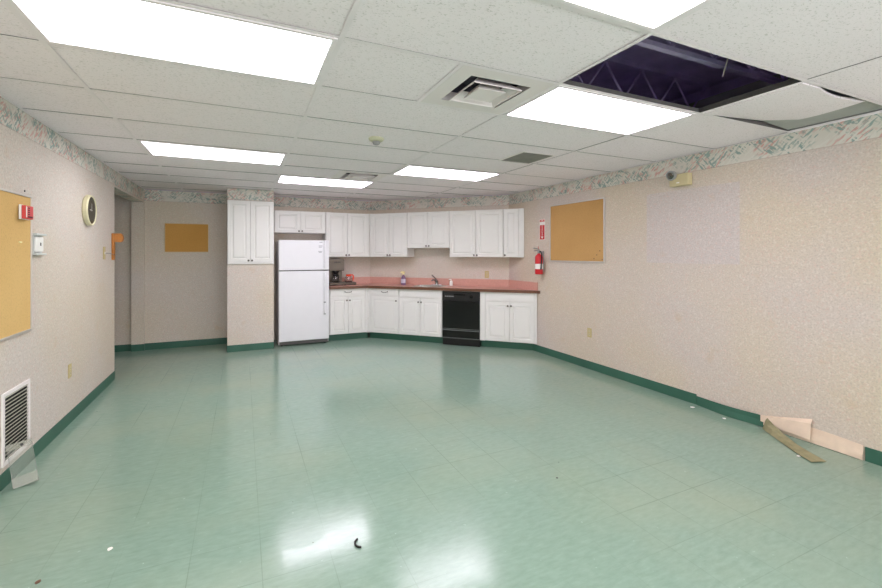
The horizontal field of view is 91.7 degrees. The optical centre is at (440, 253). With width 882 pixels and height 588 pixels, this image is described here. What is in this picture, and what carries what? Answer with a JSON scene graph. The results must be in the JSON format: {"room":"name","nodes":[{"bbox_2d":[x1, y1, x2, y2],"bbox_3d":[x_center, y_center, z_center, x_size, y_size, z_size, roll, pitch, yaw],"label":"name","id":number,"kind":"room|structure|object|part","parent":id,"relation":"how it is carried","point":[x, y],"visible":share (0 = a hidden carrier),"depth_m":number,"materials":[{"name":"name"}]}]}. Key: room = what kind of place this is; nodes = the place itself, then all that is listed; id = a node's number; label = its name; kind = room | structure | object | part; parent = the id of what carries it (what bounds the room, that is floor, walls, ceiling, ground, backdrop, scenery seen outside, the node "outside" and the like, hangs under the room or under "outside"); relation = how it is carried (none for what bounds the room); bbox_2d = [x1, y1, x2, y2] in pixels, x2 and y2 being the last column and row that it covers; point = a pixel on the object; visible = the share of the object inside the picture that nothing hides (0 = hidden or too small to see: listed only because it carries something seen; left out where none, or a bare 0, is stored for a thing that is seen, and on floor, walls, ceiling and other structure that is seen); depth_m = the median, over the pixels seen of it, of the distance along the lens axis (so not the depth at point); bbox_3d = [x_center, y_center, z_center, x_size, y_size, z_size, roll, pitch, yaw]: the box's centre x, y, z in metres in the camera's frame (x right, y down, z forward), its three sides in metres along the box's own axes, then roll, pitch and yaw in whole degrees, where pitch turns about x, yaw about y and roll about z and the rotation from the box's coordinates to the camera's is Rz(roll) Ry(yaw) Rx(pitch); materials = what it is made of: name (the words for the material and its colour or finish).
{"room":"common room","nodes":[
{"label":"common room","id":0,"kind":"room"},
{"bbox_2d":[0,96,144,474],"bbox_3d":[-2.429,0.244,1.878,0.159,2.405,10.050,0,0,-25],"label":"wall","id":1,"kind":"structure","parent":0,"point":[73,284],"depth_m":3.52,"materials":[{"name":"beige paint"}]},
{"bbox_2d":[1,379,29,467],"bbox_3d":[-2.759,1.087,2.784,0.011,0.450,0.372,0,0,-25],"label":"air vent","id":2,"kind":"object","parent":1,"relation":"in","point":[15,403],"visible":1,"depth_m":2.77,"materials":[{"name":"white metal"}]},
{"bbox_2d":[0,188,31,341],"bbox_3d":[-2.567,0.067,2.377,0.015,0.928,1.300,0,0,-25],"label":"corkboard","id":3,"kind":"object","parent":1,"relation":"attached to","point":[15,257],"visible":1,"depth_m":2.75,"materials":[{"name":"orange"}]},
{"bbox_2d":[19,204,32,219],"bbox_3d":[-2.756,-0.274,2.848,0.038,0.096,0.125,0,0,-25],"label":"fire alarm","id":4,"kind":"object","parent":1,"relation":"attached to","point":[25,212],"visible":1,"depth_m":2.81,"materials":[{"name":"red plastic"}]},
{"bbox_2d":[32,233,46,254],"bbox_3d":[-2.879,-0.066,3.068,0.032,0.155,0.165,0,0,-25],"label":"thermostat","id":5,"kind":"object","parent":1,"relation":"attached to","point":[37,239],"visible":0.91,"depth_m":3.03,"materials":[{"name":"grey plastic"}]},
{"bbox_2d":[0,370,114,491],"bbox_3d":[-2.072,1.397,1.110,0.161,0.100,8.356,0,0,-25],"label":"baseboard","id":6,"kind":"structure","parent":1,"relation":"attached to","point":[11,472],"depth_m":3.24,"materials":[{"name":"green rubber"}]},
{"bbox_2d":[68,363,71,378],"bbox_3d":[-3.162,1.000,3.649,0.008,0.116,0.072,0,0,-25],"label":"wall outlet","id":7,"kind":"object","parent":1,"relation":"attached to","point":[69,365],"visible":1,"depth_m":3.64,"materials":[{"name":"beige plastic"}]},
{"bbox_2d":[82,195,96,225],"bbox_3d":[-3.332,-0.410,4.060,0.044,0.292,0.292,0,0,-25],"label":"wall clock","id":8,"kind":"object","parent":1,"relation":"attached to","point":[89,208],"visible":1,"depth_m":4.01,"materials":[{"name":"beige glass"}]},
{"bbox_2d":[103,247,105,258],"bbox_3d":[-3.579,-0.006,4.555,0.012,0.135,0.075,0,0,-25],"label":"light switch","id":9,"kind":"object","parent":1,"relation":"attached to","point":[104,248],"visible":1,"depth_m":4.55,"materials":[{"name":"white plastic"}]},
{"bbox_2d":[105,233,123,259],"bbox_3d":[-3.614,-0.079,4.740,0.104,0.300,0.350,0,0,-25],"label":"wooden bracket","id":10,"kind":"object","parent":1,"relation":"attached to","point":[115,237],"visible":1,"depth_m":4.83,"materials":[{"name":"orange wood"}]},
{"bbox_3d":[-3.663,-0.178,4.869,0.084,0.100,0.052,0,0,-25],"label":"arm","id":11,"kind":"part","parent":10,"relation":"part of","materials":[{"name":"orange wood"}]},
{"bbox_2d":[114,194,130,344],"bbox_3d":[-4.673,0.244,4.624,1.606,2.405,3.320,0,0,-25],"label":"wall","id":12,"kind":"structure","parent":0,"point":[122,207],"depth_m":6.33,"materials":[{"name":"beige paint"}]},
{"bbox_2d":[227,188,273,345],"bbox_3d":[-2.985,0.244,6.712,0.636,2.405,0.690,0,0,-25],"label":"wall pillar","id":13,"kind":"structure","parent":0,"point":[250,287],"depth_m":6.39,"materials":[{"name":"beige paint"}]},
{"bbox_2d":[227,200,273,263],"bbox_3d":[-2.902,-0.317,6.534,0.636,0.942,0.392,0,0,-25],"label":"storage cabinet","id":14,"kind":"object","parent":13,"relation":"attached to","point":[250,224],"visible":1,"depth_m":6.38,"materials":[{"name":"white wood"}]},
{"bbox_3d":[-2.984,-0.326,6.322,0.298,0.908,0.019,0,0,-25],"label":"door","id":15,"kind":"part","parent":14,"relation":"part of","materials":[{"name":"white wood"}]},
{"bbox_3d":[-2.698,-0.326,6.454,0.320,0.908,0.019,0,0,-25],"label":"door","id":16,"kind":"part","parent":14,"relation":"part of","materials":[{"name":"white wood"}]},
{"bbox_2d":[227,342,273,351],"bbox_3d":[-2.985,1.397,6.705,0.642,0.100,0.690,0,0,-25],"label":"baseboard","id":17,"kind":"structure","parent":13,"relation":"attached to","point":[268,345],"depth_m":6.39,"materials":[{"name":"green rubber"}]},
{"bbox_2d":[145,190,369,342],"bbox_3d":[-2.890,0.244,7.191,3.479,2.405,0.100,0,0,-25],"label":"wall","id":18,"kind":"structure","parent":0,"point":[186,292],"depth_m":6.68,"materials":[{"name":"beige paint"}]},
{"bbox_2d":[114,337,226,351],"bbox_3d":[-4.684,1.397,6.299,2.795,0.100,0.071,0,0,-25],"label":"baseboard","id":19,"kind":"structure","parent":18,"relation":"attached to","point":[200,342],"depth_m":6.54,"materials":[{"name":"green rubber"}]},
{"bbox_2d":[164,223,208,251],"bbox_3d":[-3.941,-0.243,6.640,0.591,0.446,0.015,0,0,-25],"label":"corkboard","id":20,"kind":"object","parent":18,"relation":"attached to","point":[178,237],"visible":1,"depth_m":6.64,"materials":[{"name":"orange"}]},
{"bbox_2d":[274,210,324,233],"bbox_3d":[-2.373,-0.519,7.175,0.805,0.361,0.352,0,0,-25],"label":"upper cabinet","id":21,"kind":"object","parent":18,"relation":"attached to","point":[285,222],"visible":0.99,"depth_m":7.04,"materials":[{"name":"white wood"}]},
{"bbox_3d":[-2.496,-0.519,6.966,0.394,0.352,0.019,0,0,-25],"label":"door","id":22,"kind":"part","parent":21,"relation":"part of","materials":[{"name":"white wood"}]},
{"bbox_3d":[-2.133,-0.519,7.134,0.394,0.352,0.019,0,0,-25],"label":"door","id":23,"kind":"part","parent":21,"relation":"part of","materials":[{"name":"white wood"}]},
{"bbox_2d":[323,212,368,256],"bbox_3d":[-1.664,-0.321,7.504,0.748,0.758,0.352,0,0,-25],"label":"upper cabinet","id":24,"kind":"object","parent":18,"relation":"attached to","point":[347,234],"visible":0.99,"depth_m":7.37,"materials":[{"name":"white wood"}]},
{"bbox_3d":[-1.778,-0.321,7.298,0.356,0.750,0.019,0,0,-25],"label":"door","id":25,"kind":"part","parent":24,"relation":"part of","materials":[{"name":"white wood"}]},
{"bbox_3d":[-1.450,-0.321,7.450,0.356,0.750,0.019,0,0,-25],"label":"door","id":26,"kind":"part","parent":24,"relation":"part of","materials":[{"name":"white wood"}]},
{"bbox_2d":[370,195,508,279],"bbox_3d":[-0.068,0.244,7.474,2.630,2.405,0.120,0,0,21],"label":"wall","id":27,"kind":"structure","parent":0,"point":[426,262],"depth_m":7.41,"materials":[{"name":"beige paint"}]},
{"bbox_2d":[369,213,413,256],"bbox_3d":[-0.870,-0.321,7.532,0.728,0.758,0.333,0,0,20],"label":"upper cabinet","id":28,"kind":"object","parent":27,"relation":"attached to","point":[387,231],"visible":1,"depth_m":7.40,"materials":[{"name":"white wood"}]},
{"bbox_3d":[-1.054,-0.321,7.462,0.335,0.750,0.019,0,0,20],"label":"door","id":29,"kind":"part","parent":28,"relation":"part of","materials":[{"name":"white wood"}]},
{"bbox_3d":[-0.734,-0.321,7.344,0.335,0.750,0.019,0,0,20],"label":"door","id":30,"kind":"part","parent":28,"relation":"part of","materials":[{"name":"white wood"}]},
{"bbox_2d":[407,211,449,247],"bbox_3d":[-0.172,-0.397,7.276,0.755,0.606,0.333,0,0,20],"label":"upper cabinet","id":31,"kind":"object","parent":27,"relation":"attached to","point":[424,229],"visible":0.99,"depth_m":7.14,"materials":[{"name":"white wood"}]},
{"bbox_3d":[-0.394,-0.397,7.219,0.370,0.598,0.019,0,0,20],"label":"door","id":32,"kind":"part","parent":31,"relation":"part of","materials":[{"name":"white wood"}]},
{"bbox_3d":[-0.040,-0.397,7.090,0.370,0.598,0.019,0,0,20],"label":"door","id":33,"kind":"part","parent":31,"relation":"part of","materials":[{"name":"white wood"}]},
{"bbox_2d":[450,209,503,256],"bbox_3d":[0.603,-0.321,6.991,0.893,0.758,0.333,0,0,20],"label":"upper cabinet","id":34,"kind":"object","parent":27,"relation":"attached to","point":[473,233],"visible":0.98,"depth_m":6.85,"materials":[{"name":"white wood"}]},
{"bbox_3d":[0.350,-0.321,6.947,0.440,0.750,0.019,0,0,20],"label":"door","id":35,"kind":"part","parent":34,"relation":"part of","materials":[{"name":"white wood"}]},
{"bbox_3d":[0.768,-0.321,6.793,0.440,0.750,0.019,0,0,20],"label":"door","id":36,"kind":"part","parent":34,"relation":"part of","materials":[{"name":"white wood"}]},
{"bbox_2d":[0,332,881,587],"bbox_3d":[-0.710,1.476,2.658,7.145,0.060,10.220,0,0,-25],"label":"floor","id":37,"kind":"structure","parent":0,"point":[205,466],"depth_m":2.66,"materials":[{"name":"tile"}]},
{"bbox_2d":[276,240,328,345],"bbox_3d":[-2.277,0.617,7.019,0.762,1.660,0.687,0,0,-25],"label":"refrigerator","id":38,"kind":"object","parent":37,"relation":"on","point":[302,266],"visible":1,"depth_m":6.75,"materials":[{"name":"white metal"}]},
{"bbox_3d":[-2.166,0.822,6.779,0.762,1.094,0.062,0,0,-25],"label":"fridge door","id":39,"kind":"part","parent":38,"relation":"part of","materials":[{"name":"white metal"}]},
{"bbox_3d":[-2.166,0.024,6.779,0.762,0.474,0.062,0,0,-25],"label":"freezer door","id":40,"kind":"part","parent":38,"relation":"part of","materials":[{"name":"white metal"}]},
{"bbox_3d":[-1.863,0.626,6.860,0.025,0.660,0.045,0,0,-25],"label":"handle","id":41,"kind":"part","parent":38,"relation":"part of","materials":[{"name":"white plastic"}]},
{"bbox_3d":[-1.863,0.011,6.860,0.025,0.440,0.045,0,0,-25],"label":"handle","id":42,"kind":"part","parent":38,"relation":"part of","materials":[{"name":"white plastic"}]},
{"bbox_2d":[328,288,367,340],"bbox_3d":[-1.633,1.014,7.374,0.660,0.864,0.573,0,0,-25],"label":"base cabinet","id":43,"kind":"object","parent":37,"relation":"on","point":[346,306],"visible":0.98,"depth_m":7.14,"materials":[{"name":"white wood"}]},
{"bbox_3d":[-1.685,1.022,7.077,0.291,0.610,0.019,0,0,-25],"label":"door","id":44,"kind":"part","parent":43,"relation":"part of","materials":[{"name":"white wood"}]},
{"bbox_3d":[-1.550,0.641,7.139,0.588,0.110,0.019,0,0,-25],"label":"drawer","id":45,"kind":"part","parent":43,"relation":"part of","materials":[{"name":"white wood"}]},
{"bbox_3d":[-1.416,1.022,7.202,0.291,0.610,0.019,0,0,-25],"label":"door","id":46,"kind":"part","parent":43,"relation":"part of","materials":[{"name":"white wood"}]},
{"bbox_2d":[368,288,400,339],"bbox_3d":[-0.886,1.014,7.413,0.587,0.864,0.567,0,0,20],"label":"base cabinet","id":47,"kind":"object","parent":37,"relation":"on","point":[383,304],"visible":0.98,"depth_m":7.18,"materials":[{"name":"white wood"}]},
{"bbox_3d":[-0.942,0.644,7.172,0.520,0.115,0.019,0,0,20],"label":"drawer","id":48,"kind":"part","parent":47,"relation":"part of","materials":[{"name":"white wood"}]},
{"bbox_3d":[-0.942,1.024,7.172,0.520,0.605,0.019,0,0,20],"label":"door","id":49,"kind":"part","parent":47,"relation":"part of","materials":[{"name":"white wood"}]},
{"bbox_2d":[399,289,442,342],"bbox_3d":[-0.252,1.014,7.180,0.758,0.864,0.566,0,0,20],"label":"base cabinet","id":50,"kind":"object","parent":37,"relation":"on","point":[420,311],"visible":0.94,"depth_m":6.94,"materials":[{"name":"white wood"}]},
{"bbox_3d":[-0.513,1.026,7.015,0.372,0.600,0.019,0,0,20],"label":"door","id":51,"kind":"part","parent":50,"relation":"part of","materials":[{"name":"white wood"}]},
{"bbox_3d":[-0.336,0.648,6.950,0.750,0.123,0.019,0,0,20],"label":"drawer","id":52,"kind":"part","parent":50,"relation":"part of","materials":[{"name":"white wood"}]},
{"bbox_3d":[-0.159,1.026,6.885,0.372,0.600,0.019,0,0,20],"label":"door","id":53,"kind":"part","parent":50,"relation":"part of","materials":[{"name":"white wood"}]},
{"bbox_2d":[329,277,539,293],"bbox_3d":[-0.252,0.504,7.130,3.705,0.160,0.990,0,0,12],"label":"countertop","id":54,"kind":"structure","parent":50,"relation":"on","point":[475,285],"depth_m":7.10,"materials":[{"name":"laminate"}]},
{"bbox_2d":[328,259,355,285],"bbox_3d":[-1.734,0.315,7.432,0.475,0.455,0.345,0,0,-25],"label":"coffee maker","id":55,"kind":"object","parent":54,"relation":"on","point":[336,266],"visible":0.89,"depth_m":7.27,"materials":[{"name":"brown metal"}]},
{"bbox_2d":[332,274,339,281],"bbox_3d":[-1.800,0.420,7.307,0.140,0.135,0.167,0,0,-6],"label":"glass carafe","id":56,"kind":"object","parent":55,"relation":"on","point":[335,278],"visible":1,"depth_m":7.27,"materials":[{"name":"black glass"}]},
{"bbox_3d":[-1.767,0.227,7.247,0.250,0.110,0.004,0,0,-25],"label":"panel","id":57,"kind":"part","parent":55,"relation":"part of","materials":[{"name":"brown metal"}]},
{"bbox_2d":[345,274,353,281],"bbox_3d":[-1.605,0.425,7.461,0.139,0.135,0.169,0,0,-31],"label":"glass carafe","id":58,"kind":"object","parent":55,"relation":"on","point":[348,278],"visible":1,"depth_m":7.43,"materials":[{"name":"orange glass"}]},
{"bbox_3d":[-1.613,0.435,7.474,0.140,0.115,0.140,0,0,27],"label":"glass","id":59,"kind":"part","parent":58,"relation":"part of","materials":[{"name":"clear glass"}]},
{"bbox_2d":[400,271,405,284],"bbox_3d":[-0.662,0.426,7.473,0.101,0.232,0.057,0,0,20],"label":"spray bottle","id":60,"kind":"object","parent":54,"relation":"on","point":[403,278],"visible":1,"depth_m":7.45,"materials":[{"name":"purple plastic"}]},
{"bbox_2d":[411,285,448,286],"bbox_3d":[-0.177,0.615,7.126,0.536,0.156,0.416,0,0,20],"label":"sink","id":61,"kind":"object","parent":54,"relation":"in","point":[416,285],"visible":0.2,"depth_m":7.27,"materials":[{"name":"metal"}]},
{"bbox_2d":[431,275,440,284],"bbox_3d":[-0.098,0.450,7.282,0.200,0.183,0.196,0,0,20],"label":"faucet","id":62,"kind":"object","parent":54,"relation":"on","point":[435,279],"visible":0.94,"depth_m":7.33,"materials":[{"name":"silver metal"}]},
{"bbox_2d":[442,291,479,346],"bbox_3d":[0.396,1.014,6.940,0.604,0.860,0.572,0,0,20],"label":"dishwasher","id":63,"kind":"object","parent":37,"relation":"on","point":[461,309],"visible":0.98,"depth_m":6.69,"materials":[{"name":"black plastic"}]},
{"bbox_3d":[0.310,0.669,6.704,0.604,0.145,0.033,0,0,20],"label":"control panel","id":64,"kind":"part","parent":63,"relation":"part of","materials":[{"name":"black plastic"}]},
{"bbox_3d":[0.318,1.391,6.726,0.600,0.106,0.048,0,0,20],"label":"kick plate","id":65,"kind":"part","parent":63,"relation":"part of","materials":[{"name":"black plastic"}]},
{"bbox_3d":[0.311,0.969,6.707,0.604,0.445,0.027,0,0,20],"label":"door","id":66,"kind":"part","parent":63,"relation":"part of","materials":[{"name":"black metal"}]},
{"bbox_3d":[0.311,1.264,6.708,0.604,0.135,0.025,0,0,20],"label":"access panel","id":67,"kind":"part","parent":63,"relation":"part of","materials":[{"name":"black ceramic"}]},
{"bbox_2d":[480,292,536,349],"bbox_3d":[1.094,1.014,6.687,0.863,0.864,0.566,0,0,20],"label":"base cabinet","id":68,"kind":"object","parent":37,"relation":"on","point":[507,320],"visible":1,"depth_m":6.45,"materials":[{"name":"white wood"}]},
{"bbox_3d":[0.858,1.029,6.512,0.370,0.595,0.019,0,0,20],"label":"door","id":69,"kind":"part","parent":68,"relation":"part of","materials":[{"name":"white wood"}]},
{"bbox_3d":[1.034,0.651,6.447,0.745,0.130,0.019,0,0,20],"label":"drawer","id":70,"kind":"part","parent":68,"relation":"part of","materials":[{"name":"white wood"}]},
{"bbox_3d":[1.210,1.029,6.382,0.370,0.595,0.019,0,0,20],"label":"door","id":71,"kind":"part","parent":68,"relation":"part of","materials":[{"name":"white wood"}]},
{"bbox_2d":[0,0,881,200],"bbox_3d":[-0.713,-0.970,2.659,6.941,0.022,10.016,0,0,-25],"label":"ceiling","id":72,"kind":"structure","parent":0,"point":[806,39],"depth_m":2.53,"materials":[{"name":"white tile"}]},
{"bbox_2d":[7,0,337,85],"bbox_3d":[-1.124,-0.963,1.923,1.193,0.017,0.584,0,0,-25],"label":"recessed light","id":73,"kind":"object","parent":72,"relation":"in","point":[148,29],"visible":0.98,"depth_m":1.90,"materials":[{"name":"white plastic"}]},
{"bbox_2d":[137,140,286,165],"bbox_3d":[-2.148,-0.963,4.136,1.193,0.017,0.584,0,0,-25],"label":"recessed light","id":74,"kind":"object","parent":72,"relation":"in","point":[154,148],"visible":0.96,"depth_m":4.12,"materials":[{"name":"white plastic"}]},
{"bbox_2d":[276,175,373,187],"bbox_3d":[-1.555,-0.963,5.755,1.193,0.017,0.584,0,0,-25],"label":"recessed light","id":75,"kind":"object","parent":72,"relation":"in","point":[282,179],"visible":0.79,"depth_m":5.79,"materials":[{"name":"white plastic"}]},
{"bbox_2d":[331,171,388,181],"bbox_3d":[-1.022,-1.018,5.330,0.584,0.150,0.584,0,0,-25],"label":"ceiling vent","id":76,"kind":"object","parent":72,"relation":"in","point":[345,175],"visible":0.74,"depth_m":5.32,"materials":[{"name":"white metal"}]},
{"bbox_3d":[-1.022,-0.968,5.330,0.184,0.047,0.184,0,0,-25],"label":"plate","id":77,"kind":"part","parent":76,"relation":"part of","materials":[{"name":"white paint"}]},
{"bbox_2d":[368,136,383,145],"bbox_3d":[-0.540,-0.934,3.574,0.130,0.058,0.130,0,0,-25],"label":"smoke detector","id":78,"kind":"object","parent":72,"relation":"attached to","point":[376,140],"visible":1,"depth_m":3.54,"materials":[{"name":"beige plastic"}]},
{"bbox_2d":[391,165,499,181],"bbox_3d":[0.064,-0.963,5.161,1.193,0.017,0.584,0,0,-25],"label":"recessed light","id":79,"kind":"object","parent":72,"relation":"in","point":[416,171],"visible":0.92,"depth_m":5.14,"materials":[{"name":"white plastic"}]},
{"bbox_2d":[421,65,554,113],"bbox_3d":[0.259,-1.018,2.564,0.584,0.150,0.584,0,0,-25],"label":"ceiling vent","id":80,"kind":"object","parent":72,"relation":"in","point":[470,88],"visible":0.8,"depth_m":2.55,"materials":[{"name":"white metal"}]},
{"bbox_3d":[0.259,-0.968,2.564,0.184,0.047,0.184,0,0,-25],"label":"plate","id":81,"kind":"part","parent":80,"relation":"part of","materials":[{"name":"white paint"}]},
{"bbox_2d":[498,151,556,163],"bbox_3d":[0.858,-0.960,4.299,0.394,0.006,0.444,0,0,-25],"label":"ceiling vent","id":82,"kind":"object","parent":72,"relation":"in","point":[525,157],"visible":1,"depth_m":4.27,"materials":[{"name":"grey metal"}]},
{"bbox_2d":[503,85,695,135],"bbox_3d":[1.089,-0.963,2.948,1.193,0.017,0.584,0,0,-25],"label":"recessed light","id":83,"kind":"object","parent":72,"relation":"in","point":[560,105],"visible":0.85,"depth_m":2.90,"materials":[{"name":"white plastic"}]},
{"bbox_2d":[552,0,710,31],"bbox_3d":[0.495,-0.963,1.330,1.193,0.017,0.584,0,0,-25],"label":"recessed light","id":84,"kind":"object","parent":72,"relation":"in","point":[650,15],"visible":1,"depth_m":1.68,"materials":[{"name":"white plastic"}]},
{"bbox_2d":[572,0,700,26],"bbox_3d":[0.495,-0.965,1.330,1.149,0.004,0.540,0,0,-25],"label":"diffuser","id":85,"kind":"object","parent":84,"relation":"attached to","point":[639,13],"depth_m":1.69,"materials":[{"name":"white"}]},
{"bbox_2d":[703,82,864,120],"bbox_3d":[2.310,-0.986,2.845,0.898,0.071,0.574,0,0,-25],"label":"tile","id":86,"kind":"structure","parent":72,"relation":"attached to","point":[803,100],"depth_m":2.76,"materials":[{"name":"white tile"}]},
{"bbox_2d":[764,96,881,129],"bbox_3d":[2.668,-0.983,3.008,0.370,0.032,0.578,0,0,-25],"label":"panel","id":87,"kind":"object","parent":72,"relation":"attached to","point":[866,106],"visible":0.42,"depth_m":3.04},
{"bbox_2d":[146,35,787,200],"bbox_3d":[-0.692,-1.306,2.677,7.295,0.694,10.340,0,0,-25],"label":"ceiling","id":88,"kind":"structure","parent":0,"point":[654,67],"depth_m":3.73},
{"bbox_2d":[0,0,881,199],"bbox_3d":[0.050,-0.959,2.992,5.280,0.001,9.987,0,0,-25],"label":"grid","id":89,"kind":"structure","parent":88,"relation":"attached to","point":[6,3],"depth_m":2.46,"materials":[{"name":"white metal"}]},
{"bbox_2d":[0,94,881,200],"bbox_3d":[0.050,-0.960,2.993,5.284,0.004,9.990,0,0,-25],"label":"trim","id":90,"kind":"structure","parent":88,"relation":"attached to","point":[1,95],"depth_m":3.38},
{"bbox_2d":[509,74,881,459],"bbox_3d":[2.868,-0.006,3.312,0.100,2.905,8.200,0,0,-25],"label":"wall","id":91,"kind":"structure","parent":0,"point":[754,285],"depth_m":3.71,"materials":[{"name":"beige paint"}]},
{"bbox_2d":[504,208,523,256],"bbox_3d":[1.171,-0.321,6.772,0.320,0.758,0.313,0,0,20],"label":"upper cabinet","id":92,"kind":"object","parent":91,"relation":"attached to","point":[513,218],"visible":1,"depth_m":6.65,"materials":[{"name":"white wood"}]},
{"bbox_2d":[533,246,543,273],"bbox_3d":[1.407,0.096,6.160,0.125,0.401,0.152,0,0,28],"label":"fire extinguisher","id":93,"kind":"object","parent":91,"relation":"attached to","point":[539,258],"visible":1,"depth_m":6.13,"materials":[{"name":"red paint"}]},
{"bbox_2d":[540,219,544,239],"bbox_3d":[1.469,-0.348,6.210,0.004,0.300,0.115,0,0,-25],"label":"sign","id":94,"kind":"object","parent":91,"relation":"attached to","point":[542,221],"visible":1,"depth_m":6.20,"materials":[{"name":"red paint"}]},
{"bbox_2d":[549,197,604,262],"bbox_3d":[1.750,-0.283,5.588,0.015,0.791,1.011,0,0,-25],"label":"corkboard","id":95,"kind":"object","parent":91,"relation":"attached to","point":[577,228],"visible":1,"depth_m":5.53,"materials":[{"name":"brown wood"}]},
{"bbox_2d":[587,328,591,337],"bbox_3d":[1.859,0.992,5.363,0.008,0.116,0.072,0,0,-25],"label":"wall outlet","id":96,"kind":"object","parent":91,"relation":"attached to","point":[589,330],"visible":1,"depth_m":5.36,"materials":[{"name":"beige plastic"}]},
{"bbox_2d":[533,344,696,404],"bbox_3d":[1.910,1.397,5.255,0.006,0.100,2.550,0,0,-25],"label":"baseboard","id":97,"kind":"structure","parent":91,"relation":"attached to","point":[687,396],"depth_m":4.87,"materials":[{"name":"green rubber"}]},
{"bbox_2d":[666,171,691,186],"bbox_3d":[2.333,-0.743,4.202,0.123,0.154,0.205,0,0,-25],"label":"emergency light","id":98,"kind":"object","parent":91,"relation":"attached to","point":[684,179],"visible":1,"depth_m":4.19,"materials":[{"name":"beige plastic"}]},
{"bbox_2d":[696,396,824,461],"bbox_3d":[2.599,1.397,3.532,0.201,0.097,1.146,0,0,-6],"label":"cove","id":99,"kind":"object","parent":91,"relation":"attached to","point":[738,414],"visible":1,"depth_m":3.60,"materials":[{"name":"green rubber"}]},
{"bbox_2d":[760,415,863,459],"bbox_3d":[2.804,1.352,3.280,0.036,0.183,0.646,0,0,-25],"label":"wallpaper","id":100,"kind":"object","parent":91,"relation":"attached to","point":[800,428],"visible":0.89,"depth_m":3.25},
{"bbox_2d":[865,447,881,465],"bbox_3d":[3.752,1.397,1.279,0.006,0.100,3.767,0,0,-25],"label":"baseboard","id":101,"kind":"structure","parent":91,"relation":"attached to","point":[873,456],"depth_m":2.95,"materials":[{"name":"green rubber"}]}
]}

